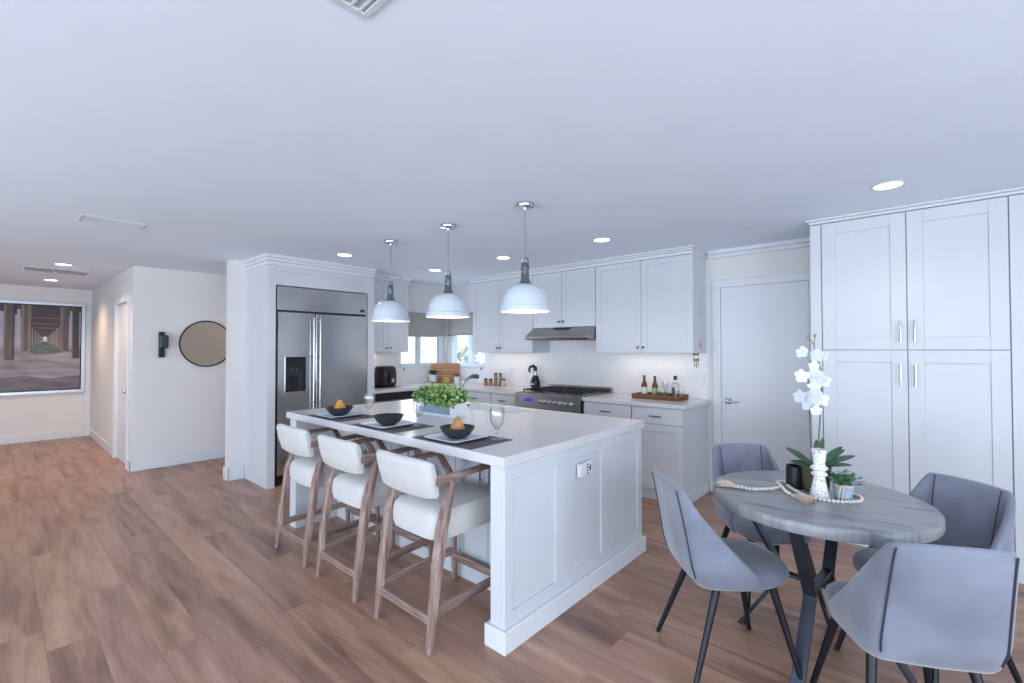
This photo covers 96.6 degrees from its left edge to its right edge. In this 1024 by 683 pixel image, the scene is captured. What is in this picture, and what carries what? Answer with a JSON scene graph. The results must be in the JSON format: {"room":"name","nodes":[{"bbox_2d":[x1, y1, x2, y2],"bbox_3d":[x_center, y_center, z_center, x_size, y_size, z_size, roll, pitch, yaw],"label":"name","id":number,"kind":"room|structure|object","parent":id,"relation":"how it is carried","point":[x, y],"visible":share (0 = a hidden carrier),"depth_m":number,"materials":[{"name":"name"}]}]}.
{"room":"kitchen","nodes":[
{"label":"kitchen","id":0,"kind":"room"},
{"bbox_2d":[0,284,91,435],"bbox_3d":[-8.845,0.330,5.779,0.120,2.440,5.180,-1,-1,41],"label":"wall","id":1,"kind":"structure","parent":0,"point":[31,413],"depth_m":7.25,"materials":[{"name":"paint"}]},
{"bbox_2d":[0,429,82,444],"bbox_3d":[-8.790,1.484,5.719,0.015,0.130,4.990,-1,-1,41],"label":"baseboard","id":2,"kind":"structure","parent":1,"relation":"attached to","point":[12,439],"depth_m":7.22,"materials":[{"name":"paint"}]},
{"bbox_2d":[0,300,85,395],"bbox_3d":[-7.485,0.100,7.201,0.046,1.455,1.095,-1,-1,41],"label":"framed picture","id":3,"kind":"object","parent":1,"relation":"attached to","point":[42,344],"visible":1,"depth_m":7.22,"materials":[{"name":"multicoloured paper"}]},
{"bbox_2d":[83,310,91,435],"bbox_3d":[-7.108,0.529,7.640,0.020,2.100,0.083,-1,-1,41],"label":"door frame","id":4,"kind":"structure","parent":1,"relation":"attached to","point":[88,327],"depth_m":7.63,"materials":[{"name":"paint"}]},
{"bbox_2d":[90,267,130,458],"bbox_3d":[-5.836,0.341,6.660,3.430,2.440,0.120,-1,-1,41],"label":"wall","id":5,"kind":"structure","parent":0,"point":[103,296],"depth_m":6.69,"materials":[{"name":"paint"}]},
{"bbox_2d":[89,428,111,455],"bbox_3d":[-6.219,1.501,6.889,2.295,0.130,0.015,-1,-1,41],"label":"baseboard","id":6,"kind":"structure","parent":5,"relation":"attached to","point":[105,445],"depth_m":6.76,"materials":[{"name":"paint"}]},
{"bbox_2d":[112,294,129,469],"bbox_3d":[-4.993,0.492,5.821,0.980,2.110,0.020,-1,-1,41],"label":"door frame","id":7,"kind":"structure","parent":5,"relation":"attached to","point":[123,299],"depth_m":5.53,"materials":[{"name":"paint"}]},
{"bbox_2d":[117,303,126,463],"bbox_3d":[-4.980,0.524,5.835,0.840,2.035,0.100,-1,-1,41],"label":"door","id":8,"kind":"structure","parent":5,"relation":"in","point":[122,331],"depth_m":5.92,"materials":[{"name":"paint"}]},
{"bbox_2d":[129,266,226,459],"bbox_3d":[-3.438,0.325,5.826,1.270,2.440,2.040,-1,-1,41],"label":"wall","id":9,"kind":"structure","parent":0,"point":[177,405],"depth_m":5.69,"materials":[{"name":"paint"}]},
{"bbox_2d":[158,332,168,357],"bbox_3d":[-4.271,0.040,5.589,0.100,0.315,0.087,-1,-1,41],"label":"wall sconce","id":10,"kind":"object","parent":9,"relation":"attached to","point":[163,339],"visible":1,"depth_m":5.57,"materials":[{"name":"black plastic"}]},
{"bbox_2d":[127,447,224,471],"bbox_3d":[-3.929,1.481,6.137,0.175,0.140,1.915,-1,-1,41],"label":"baseboard","id":11,"kind":"structure","parent":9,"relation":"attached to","point":[208,454],"depth_m":5.69,"materials":[{"name":"paint"}]},
{"bbox_2d":[179,321,225,366],"bbox_3d":[-3.989,0.029,5.963,0.026,0.604,0.604,-1,-1,41],"label":"round mirror","id":12,"kind":"object","parent":9,"relation":"attached to","point":[202,343],"visible":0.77,"depth_m":5.94,"materials":[{"name":"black mirror"}]},
{"bbox_2d":[225,259,446,467],"bbox_3d":[-2.133,0.331,6.241,0.140,2.440,3.110,-1,-1,41],"label":"wall","id":13,"kind":"structure","parent":0,"point":[420,296],"depth_m":5.10,"materials":[{"name":"paint"}]},
{"bbox_2d":[223,466,243,480],"bbox_3d":[-2.775,1.469,5.493,0.170,0.140,1.195,-1,-1,41],"label":"baseboard","id":14,"kind":"structure","parent":13,"relation":"attached to","point":[229,474],"depth_m":5.04,"materials":[{"name":"paint"}]},
{"bbox_2d":[242,253,411,283],"bbox_3d":[-2.112,-0.844,5.668,0.675,0.110,2.030,-1,-1,41],"label":"crown molding","id":15,"kind":"structure","parent":13,"relation":"attached to","point":[263,259],"depth_m":5.11,"materials":[{"name":"paint"}]},
{"bbox_2d":[374,279,408,351],"bbox_3d":[-1.801,-0.335,6.228,0.391,0.960,0.697,-1,-1,41],"label":"upper cabinet","id":16,"kind":"object","parent":13,"relation":"attached to","point":[388,336],"visible":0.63,"depth_m":6.17,"materials":[{"name":"paint"}]},
{"bbox_2d":[400,337,442,367],"bbox_3d":[-1.401,-0.022,7.055,0.170,0.828,0.870,-1,-1,41],"label":"window","id":17,"kind":"structure","parent":13,"relation":"in","point":[417,339],"depth_m":7.00,"materials":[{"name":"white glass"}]},
{"bbox_2d":[408,312,445,336],"bbox_3d":[-1.351,-0.253,7.007,0.018,0.368,0.872,-1,-1,41],"label":"window blind","id":18,"kind":"object","parent":13,"relation":"attached to","point":[419,325],"visible":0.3,"depth_m":7.01,"materials":[{"name":"fabric"}]},
{"bbox_2d":[0,0,1023,290],"bbox_3d":[-2.292,-0.999,2.636,14.100,0.100,9.100,-1,-1,41],"label":"ceiling","id":19,"kind":"structure","parent":0,"point":[241,130],"depth_m":2.04,"materials":[{"name":"paint"}]},
{"bbox_2d":[22,266,89,275],"bbox_3d":[-5.781,-0.889,5.791,0.450,0.009,0.580,-1,-1,41],"label":"ceiling vent","id":20,"kind":"object","parent":19,"relation":"in","point":[25,268],"visible":1,"depth_m":5.78,"materials":[{"name":"white metal"}]},
{"bbox_2d":[53,263,72,265],"bbox_3d":[-5.231,-0.898,5.322,0.168,0.007,0.168,-1,-1,41],"label":"recessed light","id":21,"kind":"object","parent":19,"relation":"in","point":[62,264],"visible":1,"depth_m":5.31,"materials":[{"name":"white plastic"}]},
{"bbox_2d":[78,214,146,229],"bbox_3d":[-3.115,-0.929,3.561,0.220,0.008,0.380,-1,-1,41],"label":"ceiling vent","id":22,"kind":"object","parent":19,"relation":"in","point":[87,218],"visible":1,"depth_m":3.55,"materials":[{"name":"white metal"}]},
{"bbox_2d":[336,253,352,256],"bbox_3d":[-1.761,-0.910,4.797,0.168,0.007,0.168,-1,-1,41],"label":"recessed light","id":23,"kind":"object","parent":19,"relation":"in","point":[338,254],"visible":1,"depth_m":4.77,"materials":[{"name":"white plastic"}]},
{"bbox_2d":[334,0,387,18],"bbox_3d":[-0.464,-0.972,1.148,0.252,0.008,0.366,-1,-1,41],"label":"ceiling vent","id":24,"kind":"object","parent":19,"relation":"in","point":[365,9],"visible":1,"depth_m":1.31,"materials":[{"name":"white metal"}]},
{"bbox_2d":[371,239,409,321],"bbox_3d":[-1.111,-0.555,4.175,0.346,0.740,0.346,-1,-1,41],"label":"pendant lamp","id":25,"kind":"object","parent":19,"relation":"hanging from","point":[389,310],"visible":1,"depth_m":4.07,"materials":[{"name":"silver metal"}]},
{"bbox_2d":[426,223,469,318],"bbox_3d":[-0.509,-0.564,3.644,0.346,0.740,0.346,-1,-1,41],"label":"pendant lamp","id":26,"kind":"object","parent":19,"relation":"hanging from","point":[448,304],"visible":1,"depth_m":3.54,"materials":[{"name":"silver metal"}]},
{"bbox_2d":[496,256,510,258],"bbox_3d":[-0.092,-0.909,4.953,0.168,0.007,0.168,-1,-1,41],"label":"recessed light","id":27,"kind":"object","parent":19,"relation":"in","point":[497,257],"visible":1,"depth_m":4.93,"materials":[{"name":"white plastic"}]},
{"bbox_2d":[500,201,550,313],"bbox_3d":[0.089,-0.574,3.117,0.346,0.740,0.346,-1,-1,41],"label":"pendant lamp","id":28,"kind":"object","parent":19,"relation":"hanging from","point":[524,297],"visible":1,"depth_m":3.02,"materials":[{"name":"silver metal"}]},
{"bbox_2d":[593,237,610,241],"bbox_3d":[0.818,-0.924,4.146,0.168,0.007,0.168,-1,-1,41],"label":"recessed light","id":29,"kind":"object","parent":19,"relation":"in","point":[601,239],"visible":1,"depth_m":4.13,"materials":[{"name":"white plastic"}]},
{"bbox_2d":[871,180,905,189],"bbox_3d":[2.285,-0.948,2.773,0.168,0.007,0.168,-1,-1,41],"label":"recessed light","id":30,"kind":"object","parent":19,"relation":"in","point":[886,185],"visible":1,"depth_m":2.77,"materials":[{"name":"white plastic"}]},
{"bbox_2d":[0,436,1023,682],"bbox_3d":[-2.293,1.542,2.664,14.000,0.100,9.000,-1,-1,41],"label":"floor","id":31,"kind":"structure","parent":0,"point":[110,573],"depth_m":2.52,"materials":[{"name":"brown wood"}]},
{"bbox_2d":[244,264,374,488],"bbox_3d":[-2.358,0.372,5.402,0.629,2.330,1.250,-1,-1,41],"label":"refrigerator surround","id":32,"kind":"object","parent":31,"relation":"on","point":[261,282],"visible":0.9,"depth_m":4.92,"materials":[{"name":"paint"}]},
{"bbox_2d":[274,286,366,484],"bbox_3d":[-2.337,0.472,5.375,0.656,2.110,1.070,-1,-1,41],"label":"refrigerator","id":33,"kind":"object","parent":31,"relation":"on","point":[321,343],"visible":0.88,"depth_m":5.11,"materials":[{"name":"metal"}]},
{"bbox_2d":[275,423,379,566],"bbox_3d":[-1.370,1.049,3.385,0.504,0.909,0.606,-1,-1,41],"label":"bar stool","id":34,"kind":"object","parent":31,"relation":"on","point":[309,470],"visible":0.73,"depth_m":3.21,"materials":[{"name":"brown wood"}]},
{"bbox_2d":[316,434,433,602],"bbox_3d":[-0.892,1.042,2.963,0.504,0.909,0.606,-1,-1,41],"label":"bar stool","id":35,"kind":"object","parent":31,"relation":"on","point":[360,487],"visible":0.76,"depth_m":2.77,"materials":[{"name":"brown wood"}]},
{"bbox_2d":[374,390,416,402],"bbox_3d":[-1.693,1.052,6.066,0.655,0.790,0.625,-1,-1,41],"label":"dishwasher","id":36,"kind":"object","parent":31,"relation":"on","point":[405,395],"visible":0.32,"depth_m":5.84,"materials":[{"name":"metal"}]},
{"bbox_2d":[374,450,490,654],"bbox_3d":[-0.386,1.034,2.516,0.504,0.909,0.606,-1,-1,41],"label":"bar stool","id":37,"kind":"object","parent":31,"relation":"on","point":[438,508],"visible":0.76,"depth_m":2.35,"materials":[{"name":"brown wood"}]},
{"bbox_2d":[290,419,645,655],"bbox_3d":[-0.440,1.064,3.509,2.414,0.879,1.507,-1,-1,41],"label":"kitchen island","id":38,"kind":"object","parent":31,"relation":"on","point":[553,536],"visible":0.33,"depth_m":2.62,"materials":[{"name":"paint"}]},
{"bbox_2d":[286,398,643,467],"bbox_3d":[-0.455,0.599,3.525,2.432,0.050,1.500,-1,-1,41],"label":"island countertop","id":39,"kind":"structure","parent":38,"relation":"on","point":[535,434],"depth_m":2.96,"materials":[{"name":"stone"}]},
{"bbox_2d":[307,414,373,421],"bbox_3d":[-1.302,0.573,3.512,0.490,0.003,0.330,-1,-1,41],"label":"placemat","id":40,"kind":"object","parent":39,"relation":"on","point":[312,415],"visible":0.43,"depth_m":3.39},
{"bbox_2d":[315,411,363,417],"bbox_3d":[-1.322,0.562,3.496,0.284,0.019,0.284,-1,-1,41],"label":"plate","id":41,"kind":"object","parent":40,"relation":"on","point":[351,413],"visible":0.76,"depth_m":3.48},
{"bbox_2d":[325,405,352,415],"bbox_3d":[-1.318,0.531,3.487,0.200,0.064,0.200,-1,-1,41],"label":"bowl","id":42,"kind":"object","parent":41,"relation":"on","point":[334,411],"visible":0.92,"depth_m":3.42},
{"bbox_2d":[334,398,345,407],"bbox_3d":[-1.318,0.494,3.494,0.086,0.119,0.085,-1,-1,41],"label":"pear","id":43,"kind":"object","parent":42,"relation":"in","point":[339,404],"visible":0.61,"depth_m":3.47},
{"bbox_2d":[351,423,434,432],"bbox_3d":[-0.807,0.565,3.075,0.490,0.003,0.330,-1,-1,41],"label":"placemat","id":44,"kind":"object","parent":39,"relation":"on","point":[408,427],"visible":0.57,"depth_m":2.97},
{"bbox_2d":[360,420,415,428],"bbox_3d":[-0.829,0.554,3.058,0.284,0.019,0.284,-1,-1,41],"label":"plate","id":45,"kind":"object","parent":44,"relation":"on","point":[400,423],"visible":0.78,"depth_m":3.05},
{"bbox_2d":[373,413,403,425],"bbox_3d":[-0.825,0.523,3.048,0.200,0.064,0.200,-1,-1,41],"label":"bowl","id":46,"kind":"object","parent":45,"relation":"on","point":[386,419],"visible":1,"depth_m":3.00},
{"bbox_2d":[411,382,472,418],"bbox_3d":[-0.549,0.447,3.569,0.536,0.255,0.272,-1,-1,41],"label":"planter box","id":47,"kind":"object","parent":39,"relation":"on","point":[439,400],"visible":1,"depth_m":3.48,"materials":[{"name":"plant"}]},
{"bbox_2d":[412,432,511,449],"bbox_3d":[-0.289,0.557,2.619,0.490,0.003,0.330,-1,-1,41],"label":"placemat","id":48,"kind":"object","parent":39,"relation":"on","point":[486,441],"visible":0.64,"depth_m":2.50,"materials":[{"name":"fabric"}]},
{"bbox_2d":[424,432,488,442],"bbox_3d":[-0.315,0.546,2.605,0.284,0.019,0.284,-1,-1,41],"label":"plate","id":49,"kind":"object","parent":48,"relation":"on","point":[474,435],"visible":0.73,"depth_m":2.60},
{"bbox_2d":[440,424,474,438],"bbox_3d":[-0.311,0.515,2.595,0.200,0.064,0.200,-1,-1,41],"label":"bowl","id":50,"kind":"object","parent":49,"relation":"on","point":[451,433],"visible":0.94,"depth_m":2.53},
{"bbox_2d":[450,416,464,428],"bbox_3d":[-0.311,0.478,2.603,0.086,0.119,0.085,-1,-1,41],"label":"pear","id":51,"kind":"object","parent":50,"relation":"in","point":[457,423],"visible":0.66,"depth_m":2.58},
{"bbox_2d":[460,374,478,401],"bbox_3d":[-0.344,0.429,3.872,0.134,0.302,0.223,-1,-1,41],"label":"kitchen faucet","id":52,"kind":"object","parent":39,"relation":"on","point":[475,376],"visible":0.45,"depth_m":3.89,"materials":[{"name":"silver metal"}]},
{"bbox_2d":[466,403,539,413],"bbox_3d":[-0.149,0.720,4.023,0.750,0.265,0.405,-1,-1,41],"label":"farmhouse sink","id":53,"kind":"object","parent":39,"relation":"in","point":[478,406],"visible":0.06,"depth_m":4.21,"materials":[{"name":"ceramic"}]},
{"bbox_2d":[577,460,591,477],"bbox_3d":[0.433,0.751,2.693,0.027,0.076,0.146,-1,-1,41],"label":"island outlet","id":54,"kind":"object","parent":38,"relation":"attached to","point":[585,468],"visible":1,"depth_m":2.66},
{"bbox_2d":[464,391,491,403],"bbox_3d":[-0.280,1.101,6.178,0.585,0.893,0.695,-1,-1,41],"label":"base cabinet","id":55,"kind":"object","parent":31,"relation":"on","point":[481,397],"visible":0.09,"depth_m":5.88,"materials":[{"name":"paint"}]},
{"bbox_2d":[491,393,517,406],"bbox_3d":[0.098,1.095,5.846,0.410,0.893,0.695,-1,-1,41],"label":"base cabinet","id":56,"kind":"object","parent":31,"relation":"on","point":[496,398],"visible":0.16,"depth_m":5.61,"materials":[{"name":"paint"}]},
{"bbox_2d":[516,384,612,413],"bbox_3d":[0.599,1.013,5.370,0.895,0.942,0.758,-1,-1,41],"label":"range","id":57,"kind":"object","parent":31,"relation":"on","point":[554,397],"visible":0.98,"depth_m":5.18,"materials":[{"name":"metal"}]},
{"bbox_2d":[520,390,608,396],"bbox_3d":[0.615,0.602,5.395,0.875,0.015,0.580,-1,-1,41],"label":"cooktop","id":58,"kind":"object","parent":57,"relation":"in","point":[578,393],"depth_m":5.18,"materials":[{"name":"metal"}]},
{"bbox_2d":[584,401,632,418],"bbox_3d":[1.174,1.079,4.898,0.550,0.893,0.695,-1,-1,41],"label":"base cabinet","id":59,"kind":"object","parent":31,"relation":"on","point":[591,408],"visible":0.15,"depth_m":4.65,"materials":[{"name":"paint"}]},
{"bbox_2d":[582,393,710,409],"bbox_3d":[1.380,0.610,4.743,1.105,0.036,0.685,-1,-1,41],"label":"countertop","id":60,"kind":"structure","parent":59,"relation":"on","point":[615,398],"depth_m":4.54,"materials":[{"name":"stone"}]},
{"bbox_2d":[631,392,688,400],"bbox_3d":[1.530,0.567,4.728,0.500,0.050,0.270,-1,-1,41],"label":"rattan tray","id":61,"kind":"object","parent":60,"relation":"on","point":[674,397],"visible":0.86,"depth_m":4.63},
{"bbox_2d":[641,375,646,393],"bbox_3d":[1.409,0.472,4.857,0.063,0.224,0.063,-1,-1,41],"label":"beer bottle","id":62,"kind":"object","parent":61,"relation":"on","point":[644,384],"visible":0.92,"depth_m":4.84,"materials":[{"name":"orange glass"}]},
{"bbox_2d":[652,376,657,394],"bbox_3d":[1.480,0.469,4.727,0.063,0.224,0.063,-1,-1,41],"label":"beer bottle","id":63,"kind":"object","parent":61,"relation":"on","point":[654,385],"visible":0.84,"depth_m":4.70,"materials":[{"name":"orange glass"}]},
{"bbox_2d":[655,390,668,395],"bbox_3d":[1.528,0.530,4.642,0.210,0.100,0.178,0,-1,-12],"label":"succulent","id":64,"kind":"object","parent":61,"relation":"on","point":[660,392],"visible":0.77,"depth_m":4.66,"materials":[{"name":"green plant"}]},
{"bbox_2d":[671,376,678,394],"bbox_3d":[1.677,0.467,4.685,0.076,0.228,0.078,-1,-1,41],"label":"bottle","id":65,"kind":"object","parent":61,"relation":"on","point":[674,377],"visible":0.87,"depth_m":4.67,"materials":[{"name":"clear glass"}]},
{"bbox_2d":[632,404,708,502],"bbox_3d":[1.579,1.073,4.544,0.516,0.893,0.700,-1,-1,41],"label":"base cabinet","id":66,"kind":"object","parent":31,"relation":"on","point":[673,441],"depth_m":4.32,"materials":[{"name":"paint"}]},
{"bbox_2d":[652,471,802,682],"bbox_3d":[0.976,1.060,2.135,0.545,0.847,0.450,0,-1,-2],"label":"dining chair","id":67,"kind":"object","parent":31,"relation":"on","point":[717,564],"visible":1,"depth_m":1.96,"materials":[{"name":"fabric"}]},
{"bbox_2d":[712,443,829,624],"bbox_3d":[1.447,1.068,2.651,0.450,0.847,0.545,0,-1,0],"label":"dining chair","id":68,"kind":"object","parent":31,"relation":"on","point":[727,458],"visible":0.41,"depth_m":2.81,"materials":[{"name":"fabric"}]},
{"bbox_2d":[713,470,945,682],"bbox_3d":[1.424,1.099,2.134,0.884,0.760,0.884,-1,-1,41],"label":"dining table","id":69,"kind":"object","parent":31,"relation":"on","point":[885,515],"visible":0.67,"depth_m":1.96,"materials":[{"name":"wood"}]},
{"bbox_2d":[717,479,863,503],"bbox_3d":[1.319,0.706,2.187,0.577,0.029,0.304,-1,-1,41],"label":"bead garland","id":70,"kind":"object","parent":69,"relation":"on","point":[800,496],"visible":0.95,"depth_m":2.14,"materials":[{"name":"wood"}]},
{"bbox_2d":[786,463,803,488],"bbox_3d":[1.403,0.667,2.261,0.080,0.108,0.080,-1,-1,41],"label":"candle jar","id":71,"kind":"object","parent":69,"relation":"on","point":[793,471],"visible":0.76,"depth_m":2.23,"materials":[{"name":"black glass"}]},
{"bbox_2d":[809,448,829,499],"bbox_3d":[1.416,0.608,2.102,0.080,0.222,0.080,-1,-1,41],"label":"flower vase","id":72,"kind":"object","parent":69,"relation":"on","point":[819,488],"visible":0.94,"depth_m":2.08,"materials":[{"name":"ceramic"}]},
{"bbox_2d":[786,334,854,491],"bbox_3d":[1.503,0.341,2.218,0.338,0.759,0.132,0,-1,-23],"label":"potted orchid","id":73,"kind":"object","parent":69,"relation":"on","point":[817,378],"visible":0.87,"depth_m":2.19,"materials":[{"name":"plant"}]},
{"bbox_2d":[825,469,863,500],"bbox_3d":[1.516,0.649,2.087,0.158,0.139,0.161,-1,-1,41],"label":"succulent pot","id":74,"kind":"object","parent":69,"relation":"on","point":[843,487],"visible":1,"depth_m":2.06,"materials":[{"name":"ceramic"}]},
{"bbox_2d":[809,542,1019,682],"bbox_3d":[1.410,1.051,1.639,0.450,0.847,0.545,0,-1,13],"label":"dining chair","id":75,"kind":"object","parent":31,"relation":"on","point":[928,606],"visible":1,"depth_m":1.43,"materials":[{"name":"fabric"}]},
{"bbox_2d":[810,194,1023,583],"bbox_3d":[4.054,0.278,2.409,4.090,2.405,0.669,-1,-1,41],"label":"pantry cabinet","id":76,"kind":"object","parent":31,"relation":"on","point":[918,315],"visible":0.79,"depth_m":3.11,"materials":[{"name":"paint"}]},
{"bbox_2d":[834,472,1022,682],"bbox_3d":[1.850,1.058,2.039,0.545,0.847,0.450,0,-1,-12],"label":"dining chair","id":77,"kind":"object","parent":31,"relation":"on","point":[977,514],"visible":0.39,"depth_m":2.06,"materials":[{"name":"fabric"}]},
{"bbox_3d":[-1.012,1.109,6.588,1.045,0.893,1.050,-1,-1,41],"label":"base cabinet","id":78,"kind":"object","parent":31,"relation":"on","visible":0},
{"bbox_2d":[374,382,530,394],"bbox_3d":[-0.837,0.634,6.024,2.065,0.036,1.695,-1,-1,41],"label":"countertop","id":79,"kind":"structure","parent":78,"relation":"on","point":[477,387],"depth_m":5.98,"materials":[{"name":"stone"}]},
{"bbox_2d":[426,370,439,383],"bbox_3d":[-1.184,0.527,6.868,0.209,0.207,0.214,1,-1,-31],"label":"succulent planter","id":80,"kind":"object","parent":79,"relation":"on","point":[433,377],"visible":0.99,"depth_m":6.81,"materials":[{"name":"white ceramic"}]},
{"bbox_2d":[430,363,459,382],"bbox_3d":[-1.031,0.483,7.032,0.450,0.296,0.069,0,-1,-4],"label":"cutting board","id":81,"kind":"object","parent":79,"relation":"on","point":[445,369],"visible":0.81,"depth_m":7.03,"materials":[{"name":"brown wood"}]},
{"bbox_2d":[442,377,450,383],"bbox_3d":[-0.984,0.583,6.844,0.126,0.094,0.126,-1,-1,41],"label":"bowl","id":82,"kind":"object","parent":79,"relation":"on","point":[445,380],"visible":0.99,"depth_m":6.80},
{"bbox_2d":[454,373,459,383],"bbox_3d":[-0.829,0.556,6.855,0.121,0.148,0.121,-1,-1,41],"label":"herb pot","id":83,"kind":"object","parent":79,"relation":"on","point":[456,378],"visible":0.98,"depth_m":6.82,"materials":[{"name":"white ceramic"}]},
{"bbox_2d":[484,378,487,385],"bbox_3d":[-0.371,0.573,6.451,0.060,0.100,0.060,-1,-1,41],"label":"spice jar","id":84,"kind":"object","parent":79,"relation":"on","point":[485,379],"visible":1,"depth_m":6.43,"materials":[{"name":"glass"}]},
{"bbox_2d":[488,379,492,385],"bbox_3d":[-0.301,0.572,6.409,0.060,0.100,0.060,-1,-1,41],"label":"spice jar","id":85,"kind":"object","parent":79,"relation":"on","point":[490,382],"visible":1,"depth_m":6.38,"materials":[{"name":"glass"}]},
{"bbox_2d":[494,373,497,385],"bbox_3d":[-0.229,0.530,6.386,0.052,0.183,0.052,-1,-1,41],"label":"oil bottle","id":86,"kind":"object","parent":79,"relation":"on","point":[495,374],"visible":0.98,"depth_m":6.37,"materials":[{"name":"brown glass"}]},
{"bbox_2d":[498,373,501,385],"bbox_3d":[-0.163,0.529,6.355,0.052,0.183,0.052,-1,-1,41],"label":"oil bottle","id":87,"kind":"object","parent":79,"relation":"on","point":[500,374],"visible":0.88,"depth_m":6.33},
{"bbox_2d":[501,378,505,386],"bbox_3d":[-0.117,0.566,6.293,0.064,0.108,0.064,-1,-1,41],"label":"spice jar","id":88,"kind":"object","parent":79,"relation":"on","point":[503,382],"visible":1,"depth_m":6.27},
{"bbox_2d":[528,364,539,387],"bbox_3d":[0.299,0.457,5.996,0.154,0.315,0.133,-1,-1,41],"label":"kettle","id":89,"kind":"object","parent":79,"relation":"on","point":[535,381],"visible":0.89,"depth_m":5.95,"materials":[{"name":"black plastic"}]},
{"bbox_3d":[-1.745,0.619,6.215,0.310,0.003,0.340,-1,-1,41],"label":"mat","id":90,"kind":"object","parent":79,"relation":"on","visible":0},
{"bbox_2d":[374,366,396,386],"bbox_3d":[-1.719,0.475,6.248,0.328,0.284,0.250,-1,-1,41],"label":"air fryer","id":91,"kind":"object","parent":90,"relation":"on","point":[384,376],"visible":1,"depth_m":6.15,"materials":[{"name":"black plastic"}]},
{"bbox_2d":[447,247,810,490],"bbox_3d":[2.378,0.296,4.432,9.300,2.440,0.140,-1,-1,41],"label":"wall","id":92,"kind":"structure","parent":0,"point":[797,260],"depth_m":4.57,"materials":[{"name":"paint"}]},
{"bbox_2d":[447,313,472,335],"bbox_3d":[-0.745,-0.264,7.078,0.778,0.345,0.022,-1,-1,41],"label":"window blind","id":93,"kind":"object","parent":92,"relation":"attached to","point":[460,326],"visible":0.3,"depth_m":7.12,"materials":[{"name":"fabric"}]},
{"bbox_2d":[451,335,483,366],"bbox_3d":[-0.678,-0.022,7.111,0.820,0.828,0.170,-1,-1,41],"label":"window","id":94,"kind":"structure","parent":92,"relation":"in","point":[454,339],"depth_m":7.07,"materials":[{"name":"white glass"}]},
{"bbox_2d":[473,276,549,352],"bbox_3d":[-0.040,-0.338,6.219,1.085,0.972,0.391,-1,-1,41],"label":"upper cabinet","id":95,"kind":"object","parent":92,"relation":"attached to","point":[494,330],"visible":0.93,"depth_m":6.12,"materials":[{"name":"paint"}]},
{"bbox_2d":[468,186,1023,283],"bbox_3d":[2.510,-0.895,3.791,8.205,0.080,0.675,-1,-1,41],"label":"crown molding","id":96,"kind":"structure","parent":95,"relation":"attached to","point":[691,249],"depth_m":4.38,"materials":[{"name":"paint"}]},
{"bbox_2d":[374,340,707,398],"bbox_3d":[-0.087,0.219,5.376,4.075,0.770,1.705,-1,-1,41],"label":"backsplash","id":97,"kind":"structure","parent":92,"relation":"attached to","point":[567,362],"depth_m":5.63,"materials":[{"name":"tile"}]},
{"bbox_2d":[508,366,511,374],"bbox_3d":[-0.025,0.412,6.438,0.075,0.120,0.010,-1,-1,41],"label":"wall outlet","id":98,"kind":"object","parent":97,"relation":"attached to","point":[509,367],"visible":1,"depth_m":6.44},
{"bbox_2d":[637,369,646,379],"bbox_3d":[1.460,0.369,5.129,0.120,0.120,0.010,-1,-1,41],"label":"wall outlet","id":99,"kind":"object","parent":97,"relation":"attached to","point":[640,372],"visible":0.94,"depth_m":5.13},
{"bbox_2d":[533,267,595,328],"bbox_3d":[0.708,-0.501,5.562,0.900,0.669,0.391,-1,-1,41],"label":"upper cabinet","id":100,"kind":"object","parent":92,"relation":"attached to","point":[571,295],"visible":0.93,"depth_m":5.38,"materials":[{"name":"paint"}]},
{"bbox_2d":[525,326,595,340],"bbox_3d":[0.665,-0.088,5.505,0.896,0.152,0.505,-1,-1,41],"label":"range hood","id":101,"kind":"object","parent":100,"relation":"attached to","point":[564,333],"visible":0.84,"depth_m":5.32,"materials":[{"name":"metal"}]},
{"bbox_2d":[596,254,705,354],"bbox_3d":[1.456,-0.355,4.901,1.083,0.984,0.391,-1,-1,41],"label":"upper cabinet","id":102,"kind":"object","parent":92,"relation":"attached to","point":[658,305],"depth_m":4.70,"materials":[{"name":"paint"}]},
{"bbox_2d":[692,353,699,367],"bbox_3d":[1.825,0.191,4.514,0.058,0.144,0.070,-1,-1,41],"label":"keys","id":103,"kind":"object","parent":102,"relation":"hanging from","point":[697,354],"visible":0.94,"depth_m":4.51,"materials":[{"name":"grey metal"}]},
{"bbox_2d":[710,478,712,491],"bbox_3d":[2.023,1.455,4.623,0.032,0.130,0.015,-1,-1,41],"label":"baseboard","id":104,"kind":"structure","parent":92,"relation":"attached to","point":[711,480],"depth_m":4.62,"materials":[{"name":"paint"}]},
{"bbox_2d":[712,272,811,445],"bbox_3d":[2.379,0.447,4.322,0.915,2.135,0.020,-1,-1,41],"label":"door frame","id":105,"kind":"structure","parent":92,"relation":"attached to","point":[717,285],"depth_m":4.58,"materials":[{"name":"paint"}]},
{"bbox_2d":[721,281,810,470],"bbox_3d":[2.363,0.484,4.303,0.749,2.050,0.069,-1,-1,41],"label":"door","id":106,"kind":"structure","parent":92,"relation":"in","point":[763,326],"depth_m":4.31,"materials":[{"name":"paint"}]},
{"label":"outside","id":107,"kind":"structure","parent":0,"visible":0},
{"bbox_3d":[1.971,1.830,9.766,22.000,0.150,10.700,-1,-1,41],"label":"ground","id":108,"kind":"structure","parent":107,"visible":0},
{"bbox_2d":[401,335,483,363],"bbox_3d":[-4.316,0.352,14.798,0.050,2.985,11.500,-1,-1,41],"label":"wall","id":109,"kind":"structure","parent":108,"relation":"on","point":[428,351],"depth_m":16.25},
{"bbox_2d":[458,345,477,362],"bbox_3d":[-1.393,0.947,12.010,1.120,1.718,1.163,-1,-1,41],"label":"shrub","id":110,"kind":"object","parent":108,"relation":"on","point":[460,356],"visible":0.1,"depth_m":11.94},
{"bbox_2d":[461,349,483,362],"bbox_3d":[-0.554,0.844,9.821,1.222,1.850,1.210,-1,-1,41],"label":"shrub","id":111,"kind":"object","parent":108,"relation":"on","point":[476,353],"visible":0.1,"depth_m":9.76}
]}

